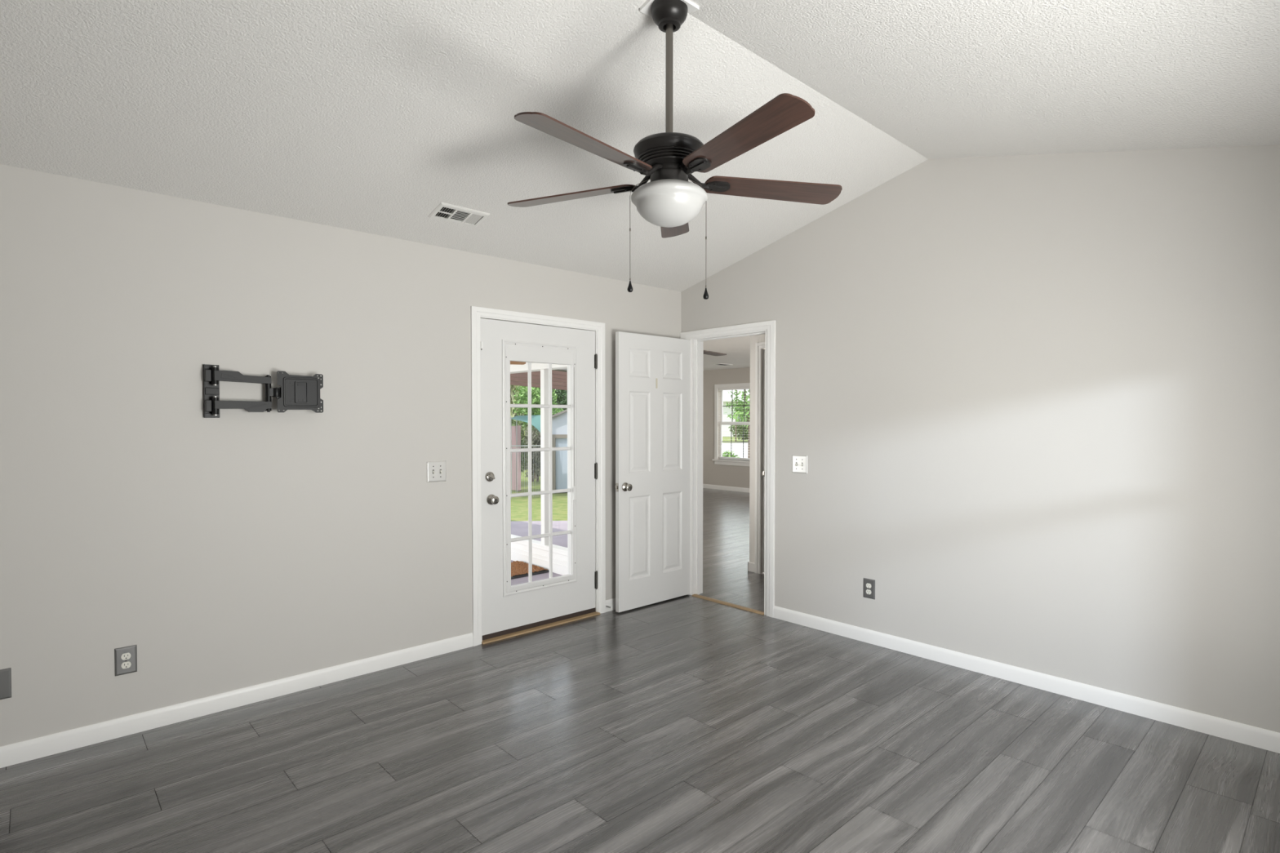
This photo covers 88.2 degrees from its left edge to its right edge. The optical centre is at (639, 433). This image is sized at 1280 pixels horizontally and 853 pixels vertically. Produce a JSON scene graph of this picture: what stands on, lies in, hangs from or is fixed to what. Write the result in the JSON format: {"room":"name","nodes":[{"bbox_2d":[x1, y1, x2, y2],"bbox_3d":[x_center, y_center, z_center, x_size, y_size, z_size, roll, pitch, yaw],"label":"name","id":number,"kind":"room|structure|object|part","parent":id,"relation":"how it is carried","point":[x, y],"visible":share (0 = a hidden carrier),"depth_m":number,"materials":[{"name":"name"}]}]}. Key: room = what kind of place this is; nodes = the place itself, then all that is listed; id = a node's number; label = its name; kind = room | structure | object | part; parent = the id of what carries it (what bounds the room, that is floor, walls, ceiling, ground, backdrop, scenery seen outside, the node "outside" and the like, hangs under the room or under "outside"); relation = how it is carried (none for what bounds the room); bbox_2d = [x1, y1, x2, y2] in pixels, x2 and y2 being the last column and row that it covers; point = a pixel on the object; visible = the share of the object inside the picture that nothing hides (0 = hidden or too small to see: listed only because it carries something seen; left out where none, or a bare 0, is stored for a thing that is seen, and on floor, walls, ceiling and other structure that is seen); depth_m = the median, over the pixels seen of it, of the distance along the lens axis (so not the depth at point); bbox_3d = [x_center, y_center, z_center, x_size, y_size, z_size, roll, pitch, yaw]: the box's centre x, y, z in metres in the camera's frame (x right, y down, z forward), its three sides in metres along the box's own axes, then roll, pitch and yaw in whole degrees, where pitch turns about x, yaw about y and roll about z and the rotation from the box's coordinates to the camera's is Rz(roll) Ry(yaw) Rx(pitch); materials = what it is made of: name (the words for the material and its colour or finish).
{"room":"empty bedroom","nodes":[
{"label":"empty bedroom","id":0,"kind":"room"},
{"bbox_2d":[0,164,680,746],"bbox_3d":[-1.628,0.115,3.627,5.430,2.431,0.140,-1,2,-43],"label":"wall","id":1,"kind":"structure","parent":0,"point":[239,548],"depth_m":3.17,"materials":[{"name":"grey paint"}]},
{"bbox_2d":[0,667,11,699],"bbox_3d":[-2.589,1.017,2.661,0.079,0.122,0.008,-1,2,-43],"label":"blank wall plate","id":2,"kind":"object","parent":1,"relation":"attached to","point":[5,674],"visible":1,"depth_m":2.67,"materials":[{"name":"grey"}]},
{"bbox_2d":[114,644,137,675],"bbox_3d":[-2.287,1.012,2.937,0.079,0.122,0.010,-1,2,-43],"label":"electrical outlet","id":3,"kind":"object","parent":1,"relation":"attached to","point":[125,658],"visible":1,"depth_m":2.93,"materials":[{"name":"grey"}]},
{"bbox_2d":[120,653,130,660],"bbox_3d":[-2.285,0.993,2.935,0.034,0.028,0.003,-1,2,-43],"label":"receptacle","id":4,"kind":"object","parent":3,"relation":"attached to","point":[124,656],"depth_m":2.93,"materials":[{"name":"white plastic"}]},
{"bbox_2d":[121,661,131,668],"bbox_3d":[-2.285,1.032,2.936,0.034,0.028,0.003,-1,2,-43],"label":"receptacle","id":5,"kind":"object","parent":3,"relation":"attached to","point":[125,664],"depth_m":2.94,"materials":[{"name":"white plastic"}]},
{"bbox_2d":[0,632,473,768],"bbox_3d":[-2.263,1.304,2.964,3.333,0.083,0.012,-1,2,-43],"label":"baseboard","id":6,"kind":"structure","parent":1,"relation":"attached to","point":[18,753],"depth_m":3.15,"materials":[{"name":"white paint"}]},
{"bbox_2d":[203,364,323,417],"bbox_3d":[-1.847,-0.203,3.261,0.515,0.252,0.066,-1,2,-39],"label":"mount","id":7,"kind":"object","parent":1,"relation":"attached to","point":[295,392],"visible":1,"depth_m":3.26,"materials":[{"name":"black powder-coated steel"},{"name":"black plastic"}]},
{"bbox_3d":[-1.921,-0.271,3.193,0.241,0.056,0.034,-1,2,-43],"label":"arm","id":8,"kind":"part","parent":7,"relation":"part of","materials":[{"name":"black plastic"}]},
{"bbox_3d":[-1.921,-0.130,3.196,0.241,0.053,0.034,-1,2,-43],"label":"arm","id":9,"kind":"part","parent":7,"relation":"part of","materials":[{"name":"black plastic"}]},
{"bbox_3d":[-1.841,-0.197,3.269,0.027,0.184,0.027,-1,2,-43],"label":"pivot post","id":10,"kind":"part","parent":7,"relation":"part of","materials":[{"name":"black metal"}]},
{"bbox_3d":[-1.717,-0.207,3.339,0.216,0.205,0.004,-1,2,-43],"label":"plate","id":11,"kind":"part","parent":7,"relation":"part of","materials":[{"name":"black metal"}]},
{"bbox_2d":[426,461,446,482],"bbox_3d":[-1.201,0.228,3.913,0.121,0.122,0.022,-1,2,-43],"label":"light switch","id":12,"kind":"object","parent":1,"relation":"attached to","point":[436,470],"visible":1,"depth_m":3.91,"materials":[{"name":"white plastic"}]},
{"bbox_2d":[470,306,605,646],"bbox_3d":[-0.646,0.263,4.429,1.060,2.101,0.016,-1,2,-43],"label":"trim","id":13,"kind":"structure","parent":1,"relation":"attached to","point":[475,312],"depth_m":4.12,"materials":[{"name":"white paint"}]},
{"bbox_2d":[480,318,597,639],"bbox_3d":[-0.651,0.287,4.433,0.936,2.019,0.104,-1,2,-43],"label":"door","id":14,"kind":"structure","parent":1,"relation":"in","point":[507,608],"depth_m":4.40,"materials":[{"name":"white paint"}]},
{"bbox_3d":[-0.922,0.420,4.157,0.066,0.066,0.060,-1,2,-43],"label":"knob","id":15,"kind":"part","parent":14,"relation":"part of","materials":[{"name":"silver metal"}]},
{"bbox_3d":[-0.667,0.223,4.433,0.593,1.656,0.032,-1,2,-43],"label":"lite frame","id":16,"kind":"part","parent":14,"relation":"part of","materials":[{"name":"white paint"}]},
{"bbox_3d":[-0.456,0.419,4.602,0.024,0.090,0.016,-1,2,-43],"label":"slider handle","id":17,"kind":"part","parent":14,"relation":"part of","materials":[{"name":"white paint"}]},
{"bbox_2d":[481,611,599,644],"bbox_3d":[-0.682,1.303,4.493,0.946,0.015,0.146,-1,2,-43],"label":"trim","id":18,"kind":"structure","parent":1,"relation":"attached to","point":[593,614],"depth_m":4.41,"materials":[{"name":"brown wood"}]},
{"bbox_2d":[605,598,615,612],"bbox_3d":[0.039,1.258,5.085,0.806,0.083,0.012,-1,2,-43],"label":"baseboard","id":19,"kind":"structure","parent":1,"relation":"attached to","point":[611,602],"depth_m":4.84,"materials":[{"name":"white paint"}]},
{"bbox_2d":[511,520,567,585],"bbox_3d":[-3.012,1.497,7.448,9.900,0.100,7.310,-1,2,-43],"label":"floor","id":20,"kind":"structure","parent":0,"point":[520,528],"depth_m":9.27,"materials":[{"name":"concrete"}]},
{"bbox_2d":[511,560,549,579],"bbox_3d":[-1.510,1.444,6.825,0.987,0.034,0.610,-1,2,-43],"label":"doormat","id":21,"kind":"object","parent":20,"relation":"on","point":[518,569],"visible":0.25,"depth_m":6.91,"materials":[{"name":"brown fabric"}]},
{"bbox_2d":[510,362,567,575],"bbox_3d":[-2.022,0.181,8.162,0.150,2.500,4.500,-1,2,-43],"label":"porch","id":22,"kind":"structure","parent":20,"relation":"on","point":[519,549],"depth_m":7.03,"materials":[{"name":"white"}]},
{"bbox_3d":[-2.022,1.194,8.183,0.112,0.055,4.500,-1,2,-43],"label":"sill rail","id":23,"kind":"part","parent":22,"relation":"part of","materials":[{"name":"white wood"}]},
{"bbox_3d":[-2.024,1.326,8.185,0.096,0.210,4.500,-1,2,-43],"label":"kick panel","id":24,"kind":"part","parent":22,"relation":"part of","materials":[{"name":"white wood"}]},
{"bbox_3d":[-1.005,0.256,7.060,0.090,1.870,0.068,-1,2,-43],"label":"post","id":25,"kind":"part","parent":22,"relation":"part of","materials":[{"name":"white wood"}]},
{"bbox_2d":[0,0,1279,292],"bbox_3d":[-0.241,-1.381,2.088,5.430,0.629,4.235,-1,2,-43],"label":"ceiling","id":26,"kind":"structure","parent":0,"point":[366,116],"depth_m":2.64,"materials":[{"name":"white paint"}]},
{"bbox_2d":[427,202,489,227],"bbox_3d":[-0.985,-1.187,3.599,0.286,0.046,0.162,-1,2,-43],"label":"ceiling vent","id":27,"kind":"object","parent":26,"relation":"in","point":[443,211],"visible":1,"depth_m":3.59,"materials":[{"name":"white metal"}]},
{"bbox_2d":[507,0,842,299],"bbox_3d":[0.093,-1.026,2.364,1.278,1.073,1.293,-1,2,-43],"label":"ceiling fan","id":28,"kind":"object","parent":26,"relation":"hanging from","point":[669,201],"visible":1,"depth_m":2.32,"materials":[{"name":"brown wood"}]},
{"bbox_3d":[-0.268,-0.921,2.563,0.543,0.006,0.130,0,12,23],"label":"blade","id":29,"kind":"part","parent":28,"relation":"part of","materials":[{"name":"brown wood"}]},
{"bbox_3d":[-0.160,-0.918,2.098,0.130,0.006,0.543,16,11,40],"label":"blade","id":30,"kind":"part","parent":28,"relation":"part of","materials":[{"name":"brown wood"}]},
{"bbox_3d":[0.001,-0.743,2.409,0.080,0.372,0.005,0,1,-1],"label":"pull chain","id":31,"kind":"part","parent":28,"relation":"part of","materials":[{"name":"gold metal"}]},
{"bbox_3d":[0.106,-1.548,2.391,0.152,0.031,0.152,-1,2,-43],"label":"mounting plate","id":32,"kind":"part","parent":28,"relation":"part of","materials":[{"name":"white paint"}]},
{"bbox_3d":[0.106,-0.831,2.406,0.279,0.147,0.279,-1,2,-43],"label":"lamp shade","id":33,"kind":"part","parent":28,"relation":"part of","materials":[{"name":"white glass"}]},
{"bbox_3d":[0.142,-0.922,2.809,0.130,0.006,0.543,-12,-1,5],"label":"blade","id":34,"kind":"part","parent":28,"relation":"part of","materials":[{"name":"brown wood"}]},
{"bbox_3d":[0.208,-0.730,2.408,0.071,0.398,0.005,0,1,-1],"label":"pull chain","id":35,"kind":"part","parent":28,"relation":"part of","materials":[{"name":"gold metal"}]},
{"bbox_3d":[0.316,-0.918,2.056,0.130,0.006,0.543,14,-7,-30],"label":"blade","id":36,"kind":"part","parent":28,"relation":"part of","materials":[{"name":"brown wood"}]},
{"bbox_3d":[0.503,-0.920,2.495,0.543,0.006,0.130,0,-12,-13],"label":"blade","id":37,"kind":"part","parent":28,"relation":"part of","materials":[{"name":"brown wood"}]},
{"bbox_2d":[0,488,1279,852],"bbox_3d":[0.149,1.287,6.300,11.400,0.030,9.575,-1,2,-43],"label":"floor","id":38,"kind":"structure","parent":0,"point":[686,723],"depth_m":2.71,"materials":[{"name":"grey wood"}]},
{"bbox_2d":[692,594,764,614],"bbox_3d":[0.667,1.295,5.016,0.056,0.010,0.694,-1,2,-43],"label":"threshold","id":39,"kind":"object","parent":38,"relation":"on","point":[744,608],"depth_m":4.99,"materials":[{"name":"brown wood"}]},
{"bbox_2d":[702,367,750,488],"bbox_3d":[4.059,-0.014,10.551,0.150,2.385,8.820,-1,2,-43],"label":"wall","id":40,"kind":"structure","parent":0,"point":[735,476],"depth_m":13.20,"materials":[{"name":"grey paint"}]},
{"bbox_2d":[702,484,749,493],"bbox_3d":[4.005,1.139,10.514,0.012,0.083,8.600,-1,2,-43],"label":"baseboard","id":41,"kind":"structure","parent":40,"relation":"attached to","point":[704,486],"depth_m":13.01,"materials":[{"name":"white paint"}]},
{"bbox_2d":[712,382,750,466],"bbox_3d":[2.075,-0.164,12.637,0.154,1.595,1.690,-1,2,-43],"label":"window","id":42,"kind":"structure","parent":40,"relation":"in","point":[725,461],"depth_m":13.06,"materials":[{"name":"white paint"}]},
{"bbox_3d":[2.057,0.583,12.637,0.105,0.100,1.690,-1,2,-43],"label":"sill","id":43,"kind":"part","parent":42,"relation":"part of","materials":[{"name":"white paint"}]},
{"bbox_2d":[718,386,750,459],"bbox_3d":[2.074,-0.194,12.635,0.040,1.385,1.456,-1,2,-43],"label":"window blind","id":44,"kind":"object","parent":42,"relation":"attached to","point":[737,388],"visible":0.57,"depth_m":12.87,"materials":[{"name":"white paint"}]},
{"bbox_3d":[2.074,0.488,12.650,0.036,0.020,1.456,-1,2,-43],"label":"rail","id":45,"kind":"part","parent":44,"relation":"part of","materials":[{"name":"white paint"}]},
{"bbox_3d":[2.114,-0.178,12.673,0.049,1.420,1.480,-1,2,-43],"label":"sash frame","id":46,"kind":"part","parent":42,"relation":"part of","materials":[{"name":"white paint"}]},
{"bbox_2d":[721,389,750,457],"bbox_3d":[2.118,-0.178,12.677,0.031,1.420,1.480,-1,2,-43],"label":"grille","id":47,"kind":"object","parent":42,"relation":"attached to","point":[732,423],"depth_m":13.00,"materials":[{"name":"grey metal"}]},
{"bbox_2d":[702,335,750,370],"bbox_3d":[1.821,-1.211,8.463,6.235,0.100,8.820,-1,2,-43],"label":"ceiling","id":48,"kind":"structure","parent":0,"point":[737,349],"depth_m":9.91,"materials":[{"name":"white paint"}]},
{"bbox_2d":[703,350,726,355],"bbox_3d":[0.444,-0.940,6.166,0.150,0.340,1.400,1,2,35],"label":"ceiling fan","id":49,"kind":"object","parent":48,"relation":"hanging from","point":[705,352],"visible":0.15,"depth_m":6.56,"materials":[{"name":"black wood"}]},
{"bbox_2d":[712,363,732,365],"bbox_3d":[1.482,-1.230,11.809,0.340,0.008,0.180,-1,2,-43],"label":"ceiling vent","id":50,"kind":"object","parent":48,"relation":"in","point":[722,364],"visible":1,"depth_m":11.76,"materials":[{"name":"white metal"}]},
{"bbox_2d":[749,333,764,573],"bbox_3d":[2.097,0.108,4.981,0.115,2.385,3.083,-1,2,-43],"label":"wall","id":51,"kind":"structure","parent":0,"point":[757,338],"depth_m":6.04,"materials":[{"name":"white paint"}]},
{"bbox_2d":[747,561,754,572],"bbox_3d":[1.070,1.232,6.112,0.127,0.088,0.089,-1,2,-43],"label":"baseboard","id":52,"kind":"structure","parent":51,"relation":"attached to","point":[750,565],"depth_m":6.07,"materials":[{"name":"white paint"}]},
{"bbox_2d":[754,342,764,573],"bbox_3d":[1.358,0.236,5.689,0.016,2.098,0.898,-1,2,-43],"label":"trim","id":53,"kind":"structure","parent":51,"relation":"attached to","point":[758,346],"depth_m":5.99,"materials":[{"name":"white paint"}]},
{"bbox_2d":[761,349,764,572],"bbox_3d":[1.368,0.260,5.699,0.094,2.026,0.775,-1,2,-43],"label":"door","id":54,"kind":"structure","parent":51,"relation":"in","point":[763,404],"depth_m":5.98,"materials":[{"name":"white paint"}]},
{"bbox_2d":[680,144,1279,733],"bbox_3d":[1.761,-0.136,3.865,0.115,2.922,4.095,-1,2,-43],"label":"wall","id":55,"kind":"structure","parent":0,"point":[1033,402],"depth_m":3.41,"materials":[{"name":"grey paint"}]},
{"bbox_2d":[614,331,690,612],"bbox_3d":[0.114,0.277,5.008,0.778,2.022,0.151,-1,2,-43],"label":"door","id":56,"kind":"structure","parent":55,"relation":"in","point":[652,486],"depth_m":4.96,"materials":[{"name":"white paint"}]},
{"bbox_3d":[-0.168,0.391,4.752,0.013,0.060,0.025,-1,2,-43],"label":"latch plate","id":57,"kind":"part","parent":56,"relation":"part of","materials":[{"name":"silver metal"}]},
{"bbox_3d":[-0.088,0.390,4.762,0.065,0.065,0.059,-1,2,-43],"label":"knob","id":58,"kind":"part","parent":56,"relation":"part of","materials":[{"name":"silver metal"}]},
{"bbox_2d":[680,320,775,617],"bbox_3d":[0.638,0.250,4.995,0.016,2.102,0.915,-1,2,-43],"label":"trim","id":59,"kind":"structure","parent":55,"relation":"attached to","point":[770,326],"depth_m":4.68,"materials":[{"name":"white paint"}]},
{"bbox_2d":[691,328,767,614],"bbox_3d":[0.701,0.274,5.025,0.115,2.052,0.730,-1,2,-43],"label":"trim","id":60,"kind":"structure","parent":55,"relation":"attached to","point":[697,343],"depth_m":5.26,"materials":[{"name":"white paint"}]},
{"bbox_2d":[791,454,807,473],"bbox_3d":[1.085,0.212,4.505,0.022,0.122,0.121,-1,2,-43],"label":"light switch","id":61,"kind":"object","parent":55,"relation":"attached to","point":[799,464],"visible":1,"depth_m":4.51,"materials":[{"name":"white plastic"}]},
{"bbox_2d":[863,577,875,599],"bbox_3d":[1.438,0.977,4.147,0.010,0.122,0.079,-1,2,-43],"label":"electrical outlet","id":62,"kind":"object","parent":55,"relation":"attached to","point":[868,584],"visible":1,"depth_m":4.14,"materials":[{"name":"grey"}]},
{"bbox_2d":[866,589,871,594],"bbox_3d":[1.436,0.997,4.146,0.003,0.028,0.034,-1,2,-43],"label":"receptacle","id":63,"kind":"object","parent":62,"relation":"attached to","point":[868,591],"depth_m":4.15,"materials":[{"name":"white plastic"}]},
{"bbox_2d":[866,583,871,588],"bbox_3d":[1.436,0.958,4.145,0.003,0.028,0.034,-1,2,-43],"label":"receptacle","id":64,"kind":"object","parent":62,"relation":"attached to","point":[868,585],"depth_m":4.14,"materials":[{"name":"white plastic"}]},
{"bbox_2d":[773,605,1279,753],"bbox_3d":[1.985,1.291,3.559,0.012,0.083,3.056,-1,2,-43],"label":"baseboard","id":65,"kind":"structure","parent":55,"relation":"attached to","point":[1254,736],"depth_m":3.38,"materials":[{"name":"white paint"}]},
{"bbox_3d":[-3.830,-1.074,5.652,6.340,0.120,5.860,-1,2,-43],"label":"ceiling","id":66,"kind":"structure","parent":0,"visible":0},
{"bbox_2d":[510,360,525,364],"bbox_3d":[-1.944,-0.884,6.782,1.143,0.310,1.143,1,1,27],"label":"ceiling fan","id":67,"kind":"object","parent":66,"relation":"hanging from","point":[511,362],"visible":0.09,"depth_m":6.99,"materials":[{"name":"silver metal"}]},
{"label":"outside","id":68,"kind":"structure","parent":0,"visible":0},
{"bbox_2d":[722,443,747,457],"bbox_3d":[7.588,0.999,30.278,17.062,0.096,27.499,0,1,0],"label":"driveway","id":69,"kind":"structure","parent":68,"point":[737,448],"depth_m":35.80,"materials":[{"name":"concrete"}]},
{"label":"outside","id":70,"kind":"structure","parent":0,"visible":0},
{"bbox_2d":[511,436,747,520],"bbox_3d":[-2.478,1.259,23.174,100.000,0.288,90.000,-1,2,-43],"label":"lawn","id":71,"kind":"structure","parent":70,"point":[519,505],"depth_m":12.56,"materials":[{"name":"green plant"}]},
{"bbox_2d":[510,425,521,491],"bbox_3d":[-2.899,0.559,14.681,0.520,1.460,0.150,0,1,0],"label":"fence","id":72,"kind":"object","parent":71,"relation":"on","point":[515,442],"visible":0.38,"depth_m":14.61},
{"bbox_2d":[510,417,528,473],"bbox_3d":[-3.063,0.427,15.915,0.799,1.673,0.766,0,1,-17],"label":"shrub","id":73,"kind":"object","parent":71,"relation":"on","point":[513,421],"visible":0.1,"depth_m":15.86,"materials":[{"name":"green plant"}]},
{"bbox_2d":[510,373,534,435],"bbox_3d":[-4.465,-0.659,21.195,3.047,3.614,2.027,0,1,-20],"label":"weeping tree","id":74,"kind":"object","parent":71,"relation":"on","point":[512,387],"visible":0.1,"depth_m":20.68,"materials":[{"name":"green plant"}]},
{"bbox_2d":[510,444,540,497],"bbox_3d":[-2.350,0.772,13.320,0.936,1.094,0.039,0,1,-13],"label":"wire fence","id":75,"kind":"object","parent":71,"relation":"on","point":[526,446],"visible":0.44,"depth_m":13.32,"materials":[{"name":"grey metal"}]},
{"bbox_3d":[-2.350,0.255,13.309,0.898,0.024,0.024,0,1,-13],"label":"rail","id":76,"kind":"part","parent":75,"relation":"part of","materials":[{"name":"grey"}]},
{"bbox_2d":[511,414,540,499],"bbox_3d":[-2.260,0.467,13.513,0.662,1.695,0.616,0,1,0],"label":"canopy","id":77,"kind":"object","parent":71,"relation":"on","point":[535,420],"visible":0.64,"depth_m":13.50,"materials":[{"name":"teal fabric"}]},
{"bbox_2d":[523,424,540,482],"bbox_3d":[-2.637,0.467,16.907,0.894,1.611,0.708,0,1,-1],"label":"brush","id":78,"kind":"object","parent":71,"relation":"on","point":[535,439],"visible":0.32,"depth_m":16.82,"materials":[{"name":"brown plant"}]},
{"bbox_2d":[512,378,564,478],"bbox_3d":[-2.673,-0.182,17.796,1.498,2.809,1.286,0,1,2],"label":"tree","id":79,"kind":"object","parent":71,"relation":"on","point":[535,392],"visible":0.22,"depth_m":17.58,"materials":[{"name":"green plant"}]},
{"bbox_2d":[510,368,567,390],"bbox_3d":[-2.407,-0.089,14.520,1.000,2.763,4.523,1,1,29],"label":"roof","id":80,"kind":"structure","parent":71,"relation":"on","point":[520,379],"depth_m":14.00,"materials":[{"name":"brown"}]},
{"bbox_2d":[551,408,567,489],"bbox_3d":[-0.707,0.192,15.217,2.940,2.170,2.000,0,1,0],"label":"shed","id":81,"kind":"object","parent":71,"relation":"on","point":[559,420],"visible":0.14,"depth_m":14.31,"materials":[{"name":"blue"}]},
{"bbox_3d":[-1.885,0.702,14.309,0.105,1.190,0.080,0,1,0],"label":"door post","id":82,"kind":"part","parent":81,"relation":"part of","materials":[{"name":"brown"}]},
{"bbox_3d":[-1.385,0.681,14.361,0.895,1.170,0.035,0,1,0],"label":"door","id":83,"kind":"part","parent":81,"relation":"part of","materials":[{"name":"white"}]},
{"bbox_2d":[551,374,567,413],"bbox_3d":[-1.720,-0.435,20.175,2.530,3.213,1.804,0,1,-8],"label":"tree","id":84,"kind":"object","parent":71,"relation":"on","point":[562,394],"visible":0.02,"depth_m":19.81,"materials":[{"name":"green plant"}]},
{"bbox_2d":[722,450,741,457],"bbox_3d":[2.070,0.826,15.213,0.555,0.909,0.443,0,1,-12],"label":"plant","id":85,"kind":"object","parent":71,"relation":"on","point":[728,455],"visible":0.19,"depth_m":15.14,"materials":[{"name":"green plant"}]},
{"bbox_2d":[722,389,749,436],"bbox_3d":[8.642,-2.219,62.965,19.000,4.900,7.000,0,1,0],"label":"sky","id":86,"kind":"structure","parent":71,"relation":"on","point":[726,429],"depth_m":59.99,"materials":[{"name":"white"}]},
{"bbox_2d":[734,390,737,441],"bbox_3d":[7.299,-2.309,46.084,4.252,5.820,2.967,0,1,-9],"label":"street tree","id":87,"kind":"object","parent":71,"relation":"on","point":[736,390],"visible":0.02,"depth_m":45.97,"materials":[{"name":"green plant"}]},
{"bbox_2d":[724,389,750,457],"bbox_3d":[3.956,-0.893,21.993,3.175,4.045,1.830,0,1,-4],"label":"tree","id":88,"kind":"object","parent":71,"relation":"on","point":[740,410],"visible":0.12,"depth_m":21.93,"materials":[{"name":"green plant"}]},
{"bbox_2d":[728,417,748,439],"bbox_3d":[7.593,-0.280,47.031,2.478,1.897,2.369,-1,2,-43],"label":"round bush","id":89,"kind":"object","parent":71,"relation":"on","point":[739,428],"visible":0.34,"depth_m":46.72,"materials":[{"name":"green plant"}]}
]}

